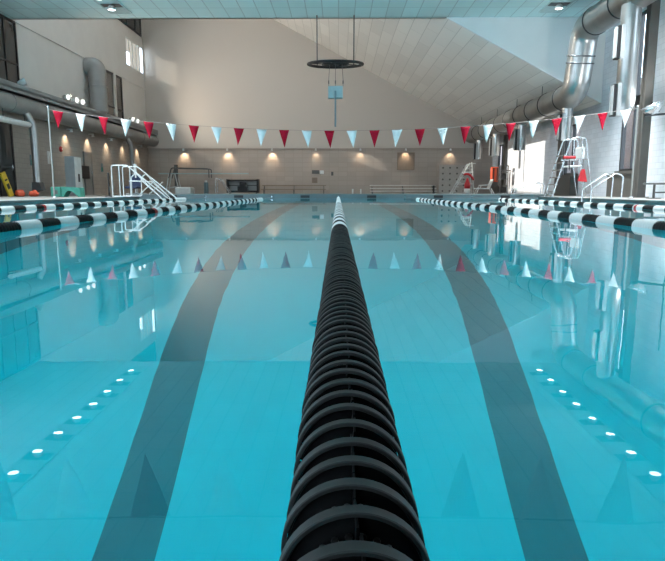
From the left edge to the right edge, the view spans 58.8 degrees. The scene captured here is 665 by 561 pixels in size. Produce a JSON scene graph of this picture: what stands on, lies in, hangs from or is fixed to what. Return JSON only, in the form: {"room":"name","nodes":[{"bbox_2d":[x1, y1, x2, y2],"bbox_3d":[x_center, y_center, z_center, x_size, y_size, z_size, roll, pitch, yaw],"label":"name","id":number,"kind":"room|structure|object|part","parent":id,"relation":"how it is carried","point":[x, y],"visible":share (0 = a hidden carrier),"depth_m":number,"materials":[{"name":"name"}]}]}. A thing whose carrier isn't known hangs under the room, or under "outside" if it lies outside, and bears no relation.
{"room":"indoor swimming pool","nodes":[
{"label":"indoor swimming pool","id":0,"kind":"room"},
{"bbox_2d":[0,19,149,195],"bbox_3d":[-12.935,-10.521,15.204,0.200,17.200,49.000,0,9,1],"label":"wall","id":1,"kind":"structure","parent":0,"point":[46,66],"depth_m":29.05,"materials":[{"name":"paint"}]},
{"bbox_2d":[0,122,16,196],"bbox_3d":[-12.729,-4.573,21.424,0.115,3.040,4.300,0,9,1],"label":"door","id":2,"kind":"structure","parent":1,"relation":"in","point":[7,158],"depth_m":23.10,"materials":[{"name":"clear glass"}]},
{"bbox_2d":[0,14,19,82],"bbox_3d":[-12.750,-8.655,20.925,0.070,2.560,5.830,0,9,1],"label":"window","id":3,"kind":"structure","parent":1,"relation":"in","point":[9,63],"depth_m":23.19,"materials":[{"name":"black glass"}]},
{"bbox_2d":[47,151,50,163],"bbox_3d":[-12.727,-5.520,26.489,0.024,0.560,0.240,0,9,1],"label":"notice","id":4,"kind":"object","parent":1,"relation":"attached to","point":[48,152],"visible":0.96,"depth_m":26.43,"materials":[{"name":"white paint"}]},
{"bbox_2d":[11,19,145,89],"bbox_3d":[-12.659,-11.617,31.524,0.050,0.090,16.400,0,9,1],"label":"trim","id":5,"kind":"structure","parent":1,"relation":"attached to","point":[16,21],"depth_m":27.51,"materials":[{"name":"paint"}]},
{"bbox_2d":[0,78,157,134],"bbox_3d":[-12.460,-6.319,15.842,0.750,0.340,49.000,0,9,1],"label":"trim","id":6,"kind":"structure","parent":1,"relation":"attached to","point":[5,85],"depth_m":26.10,"materials":[{"name":"grey metal"}]},
{"bbox_2d":[17,78,26,85],"bbox_3d":[-12.281,-7.761,23.371,0.305,0.554,0.358,7,11,40],"label":"floodlight","id":7,"kind":"object","parent":6,"relation":"on","point":[22,81],"visible":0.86,"depth_m":23.29,"materials":[{"name":"white paint"}]},
{"bbox_2d":[62,94,70,100],"bbox_3d":[-12.291,-8.341,27.236,0.308,0.531,0.310,3,9,18],"label":"floodlight","id":8,"kind":"object","parent":6,"relation":"on","point":[66,96],"visible":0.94,"depth_m":27.19,"materials":[{"name":"white paint"}]},
{"bbox_2d":[71,97,79,102],"bbox_3d":[-12.282,-8.477,28.126,0.308,0.531,0.310,3,9,18],"label":"floodlight","id":9,"kind":"object","parent":6,"relation":"on","point":[75,99],"visible":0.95,"depth_m":28.05,"materials":[{"name":"white paint"}]},
{"bbox_2d":[78,99,84,104],"bbox_3d":[-12.276,-8.575,28.768,0.308,0.531,0.310,3,9,18],"label":"floodlight","id":10,"kind":"object","parent":6,"relation":"on","point":[82,101],"visible":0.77,"depth_m":28.70,"materials":[{"name":"white paint"}]},
{"bbox_2d":[0,90,158,191],"bbox_3d":[-12.310,-4.278,16.153,0.870,3.770,48.900,0,9,1],"label":"duct","id":11,"kind":"object","parent":1,"relation":"hanging from","point":[10,102],"visible":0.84,"depth_m":24.50,"materials":[{"name":"silver metal"}]},
{"bbox_2d":[0,108,31,127],"bbox_3d":[-12.027,-6.140,22.239,0.220,0.510,2.200,0,9,1],"label":"strip light","id":12,"kind":"object","parent":11,"relation":"hanging from","point":[24,123],"visible":1,"depth_m":22.24,"materials":[{"name":"white paint"}]},
{"bbox_2d":[81,165,89,178],"bbox_3d":[-12.560,-5.438,29.585,0.260,0.640,1.240,0,9,1],"label":"wall monitor","id":13,"kind":"object","parent":1,"relation":"attached to","point":[85,169],"visible":0.46,"depth_m":29.69,"materials":[{"name":"black plastic"}]},
{"bbox_2d":[82,151,94,194],"bbox_3d":[-12.643,-5.552,30.631,0.115,2.190,1.000,0,9,1],"label":"door","id":14,"kind":"structure","parent":1,"relation":"in","point":[87,156],"depth_m":30.72,"materials":[{"name":"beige metal"}]},
{"bbox_2d":[83,57,107,112],"bbox_3d":[-12.180,-10.119,30.535,0.990,2.709,0.920,0,9,1],"label":"duct riser","id":15,"kind":"object","parent":1,"relation":"attached to","point":[94,68],"visible":1,"depth_m":30.20,"materials":[{"name":"grey metal"}]},
{"bbox_2d":[106,70,123,118],"bbox_3d":[-12.626,-10.671,34.198,0.070,2.530,2.480,0,9,1],"label":"window","id":16,"kind":"structure","parent":1,"relation":"in","point":[109,75],"depth_m":34.03,"materials":[{"name":"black glass"}]},
{"bbox_2d":[113,73,117,116],"bbox_3d":[-12.611,-10.671,34.198,0.100,2.550,0.300,0,9,1],"label":"trim","id":17,"kind":"structure","parent":1,"relation":"attached to","point":[114,74],"depth_m":34.15,"materials":[{"name":"paint"}]},
{"bbox_2d":[118,19,141,36],"bbox_3d":[-12.605,-16.719,35.548,0.070,2.380,6.180,0,9,1],"label":"window","id":18,"kind":"structure","parent":1,"relation":"in","point":[134,25],"depth_m":37.50,"materials":[{"name":"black glass"}]},
{"bbox_2d":[125,36,143,74],"bbox_3d":[-12.699,-14.315,37.688,0.150,1.700,3.200,0,9,1],"label":"window","id":19,"kind":"structure","parent":1,"relation":"in","point":[134,56],"depth_m":37.82,"materials":[{"name":"white glass"}]},
{"bbox_3d":[-12.705,-14.293,37.544,0.020,1.580,2.790,0,9,1],"label":"frosted pane","id":20,"kind":"part","parent":19,"relation":"part of","materials":[{"name":"white glass"}]},
{"bbox_2d":[0,0,599,18],"bbox_3d":[-1.112,-7.939,7.091,24.000,0.150,32.800,0,9,1],"label":"ceiling","id":21,"kind":"structure","parent":0,"point":[12,9],"depth_m":22.00,"materials":[{"name":"tile"}]},
{"bbox_2d":[93,0,119,3],"bbox_3d":[-8.085,-9.848,20.694,0.840,0.190,1.280,0,9,1],"label":"recessed light","id":22,"kind":"object","parent":21,"relation":"in","point":[96,1],"visible":1,"depth_m":21.09,"materials":[{"name":"white paint"}]},
{"bbox_2d":[97,3,131,13],"bbox_3d":[-8.074,-10.036,21.920,0.840,0.190,1.280,0,9,1],"label":"recessed light","id":23,"kind":"object","parent":21,"relation":"in","point":[112,8],"visible":1,"depth_m":21.81,"materials":[{"name":"white paint"}]},
{"bbox_2d":[307,15,363,68],"bbox_3d":[0.114,-9.276,22.860,2.227,2.018,2.218,-2,9,-15],"label":"ring","id":24,"kind":"object","parent":21,"relation":"hanging from","point":[339,63],"visible":0.99,"depth_m":22.95,"materials":[{"name":"black metal"}]},
{"bbox_3d":[-0.604,-9.395,23.069,0.044,1.850,0.044,0,14,1],"label":"rod","id":25,"kind":"part","parent":24,"relation":"part of","materials":[{"name":"metal"}]},
{"bbox_2d":[328,65,343,126],"bbox_3d":[0.131,-7.263,23.135,0.614,2.441,0.345,0,9,1],"label":"box","id":26,"kind":"object","parent":24,"relation":"hanging from","point":[335,92],"visible":0.91,"depth_m":23.02,"materials":[{"name":"plastic"}]},
{"bbox_3d":[0.836,-9.393,23.056,0.044,1.850,0.044,0,14,1],"label":"rod","id":27,"kind":"part","parent":24,"relation":"part of","materials":[{"name":"metal"}]},
{"bbox_2d":[538,2,572,12],"bbox_3d":[8.225,-10.013,21.771,0.840,0.190,1.280,0,9,1],"label":"recessed light","id":28,"kind":"object","parent":21,"relation":"in","point":[551,7],"visible":1,"depth_m":21.64,"materials":[{"name":"white paint"}]},
{"bbox_2d":[550,0,575,1],"bbox_3d":[8.214,-9.826,20.545,0.840,0.190,1.280,0,9,1],"label":"recessed light","id":29,"kind":"object","parent":21,"relation":"in","point":[551,0],"visible":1,"depth_m":21.01,"materials":[{"name":"white paint"}]},
{"bbox_2d":[142,19,492,193],"bbox_3d":[-0.858,-14.225,39.411,23.900,17.200,0.200,0,9,1],"label":"wall","id":30,"kind":"structure","parent":0,"point":[253,74],"depth_m":39.79,"materials":[{"name":"beige paint"}]},
{"bbox_2d":[147,147,488,148],"bbox_3d":[-0.859,-8.991,40.045,23.500,0.140,0.130,0,9,1],"label":"trim","id":31,"kind":"structure","parent":30,"relation":"attached to","point":[147,147],"depth_m":40.00,"materials":[{"name":"grey metal"}]},
{"bbox_2d":[397,153,414,169],"bbox_3d":[4.993,-8.116,40.163,1.180,1.164,0.055,0,9,1],"label":"wall panel","id":32,"kind":"object","parent":30,"relation":"attached to","point":[405,161],"visible":1,"depth_m":40.15,"materials":[{"name":"brown wood"}]},
{"bbox_2d":[50,17,605,102],"bbox_3d":[-1.011,-13.154,22.823,23.500,12.220,0.120,0,9,1],"label":"wall","id":33,"kind":"structure","parent":0,"point":[542,43],"depth_m":23.24,"materials":[{"name":"white paint"}]},
{"bbox_2d":[0,194,664,200],"bbox_3d":[-1.085,-2.132,16.377,23.500,0.260,49.000,0,9,1],"label":"floor","id":34,"kind":"structure","parent":0,"point":[86,196],"depth_m":19.67,"materials":[{"name":"tile"}]},
{"bbox_2d":[0,171,13,196],"bbox_3d":[-12.247,-3.607,22.186,0.182,0.981,0.568,4,10,26],"label":"board","id":35,"kind":"object","parent":34,"relation":"on","point":[3,175],"visible":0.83,"depth_m":22.13,"materials":[{"name":"plastic"}]},
{"bbox_2d":[15,190,24,196],"bbox_3d":[-11.982,-3.351,22.610,0.363,0.264,0.373,-7,11,-38],"label":"life vest","id":36,"kind":"object","parent":34,"relation":"on","point":[19,193],"visible":1,"depth_m":22.52,"materials":[{"name":"orange fabric"}]},
{"bbox_2d":[29,190,38,196],"bbox_3d":[-11.515,-3.361,22.712,0.410,0.254,0.364,0,9,1],"label":"life vest","id":37,"kind":"object","parent":34,"relation":"on","point":[34,193],"visible":1,"depth_m":22.60,"materials":[{"name":"orange fabric"}]},
{"bbox_2d":[47,106,56,197],"bbox_3d":[-8.343,-3.794,17.506,0.180,2.685,0.180,0,9,1],"label":"flag pole","id":38,"kind":"object","parent":34,"relation":"on","point":[54,196],"visible":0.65,"depth_m":17.49,"materials":[{"name":"silver metal"}]},
{"bbox_2d":[52,108,636,147],"bbox_3d":[0.267,-4.468,17.325,17.162,1.131,0.091,0,9,1],"label":"flag line","id":39,"kind":"object","parent":38,"relation":"hanging from","point":[625,114],"visible":1,"depth_m":17.34,"materials":[{"name":"red plastic"}]},
{"bbox_2d":[51,187,61,196],"bbox_3d":[-10.027,-3.237,21.549,0.360,0.360,0.405,0,9,1],"label":"foam block","id":40,"kind":"object","parent":34,"relation":"on","point":[58,193],"visible":0.73,"depth_m":21.36,"materials":[{"name":"green plastic"}]},
{"bbox_2d":[61,187,84,196],"bbox_3d":[-9.467,-3.236,21.547,0.680,0.360,0.400,0,9,1],"label":"ramp","id":41,"kind":"object","parent":34,"relation":"on","point":[66,191],"visible":1,"depth_m":21.35,"materials":[{"name":"green plastic"}]},
{"bbox_2d":[64,156,82,195],"bbox_3d":[-11.414,-4.606,26.070,0.460,1.700,0.720,0,9,1],"label":"tall cabinet","id":42,"kind":"object","parent":34,"relation":"on","point":[73,169],"visible":0.77,"depth_m":25.75,"materials":[{"name":"grey metal"}]},
{"bbox_3d":[-11.218,-4.590,25.894,0.015,1.620,0.330,0,9,1],"label":"door","id":43,"kind":"part","parent":42,"relation":"part of","materials":[{"name":"white paint"}]},
{"bbox_3d":[-11.215,-4.642,26.240,0.015,1.620,0.330,0,9,1],"label":"door","id":44,"kind":"part","parent":42,"relation":"part of","materials":[{"name":"white paint"}]},
{"bbox_2d":[105,173,111,196],"bbox_3d":[-8.040,-3.431,21.200,0.320,0.850,0.320,0,9,1],"label":"stanchion","id":45,"kind":"object","parent":34,"relation":"on","point":[107,173],"visible":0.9,"depth_m":21.17,"materials":[{"name":"grey metal"}]},
{"bbox_3d":[-8.040,-3.441,21.199,0.059,0.830,0.059,0,9,1],"label":"post","id":46,"kind":"part","parent":45,"relation":"part of","materials":[{"name":"grey metal"}]},
{"bbox_2d":[125,164,146,195],"bbox_3d":[-8.209,-4.159,24.404,0.700,1.320,1.050,0,9,1],"label":"lift","id":47,"kind":"object","parent":34,"relation":"on","point":[135,185],"visible":0.72,"depth_m":24.42,"materials":[{"name":"blue plastic"}]},
{"bbox_3d":[-8.172,-3.815,24.203,0.520,0.100,0.550,0,9,1],"label":"seat","id":48,"kind":"part","parent":47,"relation":"part of","materials":[{"name":"blue plastic"}]},
{"bbox_3d":[-8.169,-4.143,24.466,0.520,0.513,0.189,0,9,1],"label":"backrest","id":49,"kind":"part","parent":47,"relation":"part of","materials":[{"name":"blue plastic"}]},
{"bbox_2d":[158,165,248,193],"bbox_3d":[-7.752,-6.081,35.563,5.378,1.756,1.000,0,9,1],"label":"board","id":50,"kind":"object","parent":34,"relation":"on","point":[178,189],"visible":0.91,"depth_m":35.27,"materials":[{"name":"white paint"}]},
{"bbox_3d":[-9.414,-6.235,35.555,0.145,1.450,0.300,0,9,1],"label":"post","id":51,"kind":"part","parent":50,"relation":"part of","materials":[{"name":"white metal"}]},
{"bbox_3d":[-8.571,-6.412,35.156,2.479,0.639,0.064,0,9,1],"label":"handrail","id":52,"kind":"part","parent":50,"relation":"part of","materials":[{"name":"grey metal"}]},
{"bbox_3d":[-6.576,-5.690,35.611,0.886,0.955,0.644,0,9,1],"label":"ladder rail","id":53,"kind":"part","parent":50,"relation":"part of","materials":[{"name":"silver metal"}]},
{"bbox_2d":[204,180,208,193],"bbox_3d":[-7.841,-5.786,36.620,0.278,0.840,0.278,0,9,1],"label":"rolled mat","id":54,"kind":"object","parent":34,"relation":"on","point":[206,190],"visible":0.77,"depth_m":36.51,"materials":[{"name":"plastic"}]},
{"bbox_2d":[226,179,259,193],"bbox_3d":[-5.663,-5.944,37.385,2.020,0.918,0.500,0,9,1],"label":"cart","id":55,"kind":"object","parent":34,"relation":"on","point":[233,185],"visible":0.88,"depth_m":37.20,"materials":[{"name":"black metal"}]},
{"bbox_3d":[-5.663,-6.004,37.452,1.780,0.580,0.050,0,9,1],"label":"panel","id":56,"kind":"part","parent":55,"relation":"part of","materials":[{"name":"grey metal"}]},
{"bbox_2d":[261,185,325,193],"bbox_3d":[-2.593,-6.115,39.632,4.311,0.580,0.810,0,9,1],"label":"bench","id":57,"kind":"object","parent":34,"relation":"on","point":[264,189],"visible":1,"depth_m":39.64,"materials":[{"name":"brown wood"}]},
{"bbox_2d":[0,194,664,203],"bbox_3d":[0.113,-1.360,10.869,15.400,0.240,23.300,0,9,1],"label":"trim","id":58,"kind":"structure","parent":34,"relation":"attached to","point":[142,196],"depth_m":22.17,"materials":[{"name":"tile"}]},
{"bbox_2d":[370,185,436,193],"bbox_3d":[4.655,-6.010,38.948,4.356,0.580,1.160,0,9,1],"label":"bleachers","id":59,"kind":"object","parent":34,"relation":"on","point":[402,188],"visible":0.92,"depth_m":38.81,"materials":[{"name":"metal"}]},
{"bbox_2d":[438,165,474,193],"bbox_3d":[8.190,-6.671,38.960,2.312,1.883,0.190,0,9,1],"label":"screen","id":60,"kind":"object","parent":34,"relation":"on","point":[448,174],"visible":0.79,"depth_m":38.87,"materials":[{"name":"grey metal"}]},
{"bbox_2d":[449,162,475,193],"bbox_3d":[8.014,-6.295,36.394,1.441,1.950,0.710,0,9,1],"label":"chair","id":61,"kind":"object","parent":34,"relation":"on","point":[471,163],"visible":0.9,"depth_m":36.16,"materials":[{"name":"white paint"}]},
{"bbox_2d":[464,178,469,193],"bbox_3d":[8.101,-5.676,35.476,0.400,0.970,0.400,0,9,1],"label":"can","id":62,"kind":"object","parent":34,"relation":"on","point":[467,183],"visible":0.85,"depth_m":35.35,"materials":[{"name":"white paint"}]},
{"bbox_2d":[474,179,493,193],"bbox_3d":[8.878,-5.469,34.489,1.119,0.884,0.630,0,9,1],"label":"plastic chair","id":63,"kind":"object","parent":34,"relation":"on","point":[491,180],"visible":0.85,"depth_m":34.27,"materials":[{"name":"white plastic"}]},
{"bbox_2d":[497,165,508,193],"bbox_3d":[10.204,-6.019,35.303,0.490,1.700,0.450,0,9,1],"label":"equipment rack","id":64,"kind":"object","parent":34,"relation":"on","point":[502,176],"visible":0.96,"depth_m":35.18,"materials":[{"name":"grey metal"}]},
{"bbox_2d":[511,182,544,193],"bbox_3d":[7.702,-3.601,23.253,1.188,0.566,0.444,0,9,1],"label":"rail","id":65,"kind":"object","parent":34,"relation":"on","point":[539,183],"visible":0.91,"depth_m":23.06,"materials":[{"name":"silver metal"}]},
{"bbox_2d":[544,137,592,196],"bbox_3d":[8.516,-4.050,21.153,1.477,2.101,0.812,0,9,1],"label":"chair","id":66,"kind":"object","parent":34,"relation":"on","point":[579,151],"visible":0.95,"depth_m":20.91,"materials":[{"name":"silver metal"}]},
{"bbox_2d":[563,156,575,170],"bbox_3d":[8.321,-4.118,20.745,0.420,0.500,0.126,0,9,1],"label":"pad","id":67,"kind":"object","parent":66,"relation":"on","point":[564,157],"visible":1,"depth_m":20.70,"materials":[{"name":"red plastic"}]},
{"bbox_3d":[8.607,-4.086,21.147,0.439,0.060,0.680,0,9,1],"label":"seat","id":68,"kind":"part","parent":66,"relation":"part of","materials":[{"name":"white paint"}]},
{"bbox_3d":[8.836,-4.550,21.073,0.092,0.400,0.680,0,9,1],"label":"backrest","id":69,"kind":"part","parent":66,"relation":"part of","materials":[{"name":"white paint"}]},
{"bbox_2d":[578,159,586,181],"bbox_3d":[8.809,-3.874,20.752,0.290,0.800,0.140,0,9,1],"label":"bag","id":70,"kind":"object","parent":66,"relation":"hanging from","point":[582,176],"visible":1,"depth_m":20.73,"materials":[{"name":"red fabric"}]},
{"bbox_2d":[581,173,623,200],"bbox_3d":[7.812,-2.270,17.193,0.958,1.686,0.664,0,9,1],"label":"pool ladder","id":71,"kind":"object","parent":34,"relation":"attached to","point":[612,175],"visible":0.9,"depth_m":16.86,"materials":[{"name":"silver metal"}]},
{"bbox_2d":[629,105,638,197],"bbox_3d":[8.876,-3.770,17.348,0.180,2.685,0.180,0,9,1],"label":"flag pole","id":72,"kind":"object","parent":34,"relation":"on","point":[630,196],"visible":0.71,"depth_m":17.33,"materials":[{"name":"silver metal"}]},
{"bbox_2d":[633,0,660,197],"bbox_3d":[10.181,-6.189,19.090,0.430,6.940,0.460,0,9,1],"label":"column","id":73,"kind":"structure","parent":34,"relation":"on","point":[653,10],"depth_m":19.06,"materials":[{"name":"grey metal"}]},
{"bbox_2d":[643,183,664,198],"bbox_3d":[9.571,-2.574,16.918,1.200,0.450,0.320,0,9,1],"label":"bench","id":74,"kind":"object","parent":34,"relation":"on","point":[653,184],"visible":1,"depth_m":16.87,"materials":[{"name":"white metal"}]},
{"bbox_3d":[9.571,-2.771,16.887,1.200,0.050,0.320,0,9,1],"label":"seat","id":75,"kind":"part","parent":74,"relation":"part of","materials":[{"name":"white plastic"}]},
{"bbox_2d":[0,198,664,560],"bbox_3d":[0.113,-1.360,10.869,15.000,0.001,22.900,0,9,1],"label":"water surface","id":76,"kind":"object","parent":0,"point":[154,367],"visible":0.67,"depth_m":0.97,"materials":[{"name":"blue liquid"}]},
{"bbox_2d":[0,196,205,210],"bbox_3d":[-4.886,-1.385,10.912,0.116,0.137,22.900,0,9,1],"label":"lane rope","id":77,"kind":"object","parent":76,"relation":"on","point":[19,207],"visible":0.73,"depth_m":11.16,"materials":[{"name":"plastic"}]},
{"bbox_2d":[0,196,272,231],"bbox_3d":[-2.387,-1.381,10.889,0.115,0.137,22.900,0,9,1],"label":"lane rope","id":78,"kind":"object","parent":76,"relation":"on","point":[34,223],"visible":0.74,"depth_m":5.90,"materials":[{"name":"plastic"}]},
{"bbox_2d":[279,196,429,560],"bbox_3d":[0.113,-1.390,10.864,0.115,0.137,22.900,0,9,1],"label":"lane rope","id":79,"kind":"object","parent":76,"relation":"on","point":[352,498],"visible":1,"depth_m":0.54,"materials":[{"name":"plastic"}]},
{"bbox_2d":[404,196,664,230],"bbox_3d":[2.613,-1.375,10.843,0.115,0.137,22.900,0,9,1],"label":"lane rope","id":80,"kind":"object","parent":76,"relation":"on","point":[644,223],"visible":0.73,"depth_m":6.18,"materials":[{"name":"plastic"}]},
{"bbox_2d":[471,196,664,209],"bbox_3d":[5.113,-1.371,10.820,0.115,0.137,22.900,0,9,1],"label":"lane rope","id":81,"kind":"object","parent":76,"relation":"on","point":[655,207],"visible":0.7,"depth_m":11.51,"materials":[{"name":"plastic"}]},
{"bbox_2d":[274,18,599,137],"bbox_3d":[-0.884,-14.490,31.065,24.000,12.680,16.620,0,9,1],"label":"ceiling","id":82,"kind":"structure","parent":0,"point":[439,62],"depth_m":30.09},
{"bbox_2d":[466,0,655,159],"bbox_3d":[9.159,-6.600,15.597,1.110,4.470,48.900,0,9,1],"label":"spiral duct","id":83,"kind":"object","parent":82,"relation":"hanging from","point":[598,18],"visible":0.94,"depth_m":21.53,"materials":[{"name":"silver metal"}]},
{"bbox_2d":[473,143,477,159],"bbox_3d":[9.105,-8.237,37.631,0.350,1.040,0.140,8,12,42],"label":"grille","id":84,"kind":"object","parent":83,"relation":"attached to","point":[475,146],"depth_m":37.58,"materials":[{"name":"silver metal"}]},
{"bbox_2d":[489,137,494,155],"bbox_3d":[9.068,-7.632,33.677,0.350,1.040,0.140,8,12,42],"label":"grille","id":85,"kind":"object","parent":83,"relation":"attached to","point":[492,140],"depth_m":33.62,"materials":[{"name":"silver metal"}]},
{"bbox_2d":[513,129,519,149],"bbox_3d":[9.024,-6.906,28.933,0.350,1.040,0.140,8,12,42],"label":"grille","id":86,"kind":"object","parent":83,"relation":"attached to","point":[516,144],"depth_m":28.88,"materials":[{"name":"silver metal"}]},
{"bbox_2d":[556,113,565,140],"bbox_3d":[8.970,-6.029,23.200,0.350,1.040,0.140,8,12,42],"label":"grille","id":87,"kind":"object","parent":83,"relation":"attached to","point":[561,133],"depth_m":23.15,"materials":[{"name":"silver metal"}]},
{"bbox_2d":[608,83,621,115],"bbox_3d":[8.713,-5.568,18.207,0.160,0.990,0.389,-8,11,-40],"label":"grille","id":88,"kind":"object","parent":83,"relation":"attached to","point":[615,100],"depth_m":18.15,"materials":[{"name":"silver metal"}]},
{"bbox_2d":[612,24,626,58],"bbox_3d":[8.713,-7.249,17.950,0.160,0.990,0.389,-8,11,-40],"label":"grille","id":89,"kind":"object","parent":83,"relation":"attached to","point":[620,32],"depth_m":17.88,"materials":[{"name":"silver metal"}]},
{"bbox_2d":[492,0,664,197],"bbox_3d":[10.749,-5.545,15.744,0.170,7.200,49.000,0,9,1],"label":"wall","id":90,"kind":"structure","parent":0,"point":[535,163],"depth_m":23.72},
{"bbox_2d":[491,180,501,193],"bbox_3d":[10.671,-6.045,38.279,0.400,0.850,2.000,0,9,1],"label":"trim","id":91,"kind":"structure","parent":90,"relation":"attached to","point":[494,185],"depth_m":38.08,"materials":[{"name":"grey metal"}]},
{"bbox_2d":[490,167,510,181],"bbox_3d":[10.240,-6.460,35.936,1.220,0.900,0.255,0,9,1],"label":"pack","id":92,"kind":"object","parent":90,"relation":"hanging from","point":[494,170],"visible":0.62,"depth_m":35.84,"materials":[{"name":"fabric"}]},
{"bbox_2d":[498,144,502,179],"bbox_3d":[10.901,-7.601,38.039,0.260,2.280,1.900,0,9,1],"label":"window","id":93,"kind":"structure","parent":90,"relation":"in","point":[499,156],"depth_m":38.67,"materials":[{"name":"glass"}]},
{"bbox_2d":[502,135,507,193],"bbox_3d":[10.791,-7.257,36.980,0.140,3.640,0.500,0,9,1],"label":"trim","id":94,"kind":"structure","parent":90,"relation":"attached to","point":[505,141],"depth_m":36.77,"materials":[{"name":"grey metal"}]},
{"bbox_2d":[556,141,564,176],"bbox_3d":[10.704,-5.835,27.688,0.140,3.640,0.500,0,9,1],"label":"trim","id":95,"kind":"structure","parent":90,"relation":"attached to","point":[559,142],"depth_m":27.56,"materials":[{"name":"grey metal"}]},
{"bbox_2d":[554,176,578,195],"bbox_3d":[10.564,-4.290,26.813,0.400,0.850,2.000,0,9,1],"label":"trim","id":96,"kind":"structure","parent":90,"relation":"attached to","point":[566,184],"depth_m":26.24,"materials":[{"name":"grey metal"}]},
{"bbox_2d":[561,124,579,176],"bbox_3d":[10.794,-5.847,26.573,0.260,2.280,1.900,0,9,1],"label":"window","id":97,"kind":"structure","parent":90,"relation":"in","point":[574,125],"depth_m":26.63,"materials":[{"name":"clear glass"}]},
{"bbox_2d":[606,172,633,196],"bbox_3d":[10.513,-3.458,21.377,0.400,0.850,2.000,0,9,1],"label":"trim","id":98,"kind":"structure","parent":90,"relation":"attached to","point":[617,185],"depth_m":21.30,"materials":[{"name":"grey metal"}]},
{"bbox_2d":[614,10,646,172],"bbox_3d":[10.743,-6.596,20.894,0.260,5.480,1.900,0,9,1],"label":"window","id":99,"kind":"structure","parent":90,"relation":"in","point":[637,102],"depth_m":21.01,"materials":[{"name":"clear glass"}]},
{"bbox_3d":[10.688,-3.928,21.303,0.150,0.080,1.900,0,9,1],"label":"sill","id":100,"kind":"part","parent":99,"relation":"part of","materials":[{"name":"grey metal"}]},
{"bbox_2d":[641,100,664,116],"bbox_3d":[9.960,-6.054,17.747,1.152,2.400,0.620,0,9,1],"label":"uplight","id":101,"kind":"object","parent":90,"relation":"attached to","point":[650,110],"visible":1,"depth_m":17.75,"materials":[{"name":"silver metal"}]},
{"bbox_3d":[0.113,2.199,11.413,15.400,0.200,23.300,0,9,1],"label":"floor","id":102,"kind":"structure","parent":0,"visible":0},
{"bbox_2d":[111,165,175,198],"bbox_3d":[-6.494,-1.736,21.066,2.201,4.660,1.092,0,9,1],"label":"rails","id":103,"kind":"object","parent":102,"relation":"on","point":[136,173],"visible":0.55,"depth_m":20.34,"materials":[{"name":"white metal"}]},
{"label":"outside","id":104,"kind":"structure","parent":0,"visible":0},
{"bbox_3d":[35.595,-2.432,19.528,49.200,0.100,80.000,0,9,1],"label":"ground","id":105,"kind":"structure","parent":104,"visible":0},
{"bbox_2d":[500,77,641,172],"bbox_3d":[18.043,-8.830,42.994,8.350,5.450,44.400,0,9,1],"label":"brick building","id":106,"kind":"structure","parent":105,"relation":"on","point":[629,129],"depth_m":27.75,"materials":[{"name":"grey brick"}]}
]}

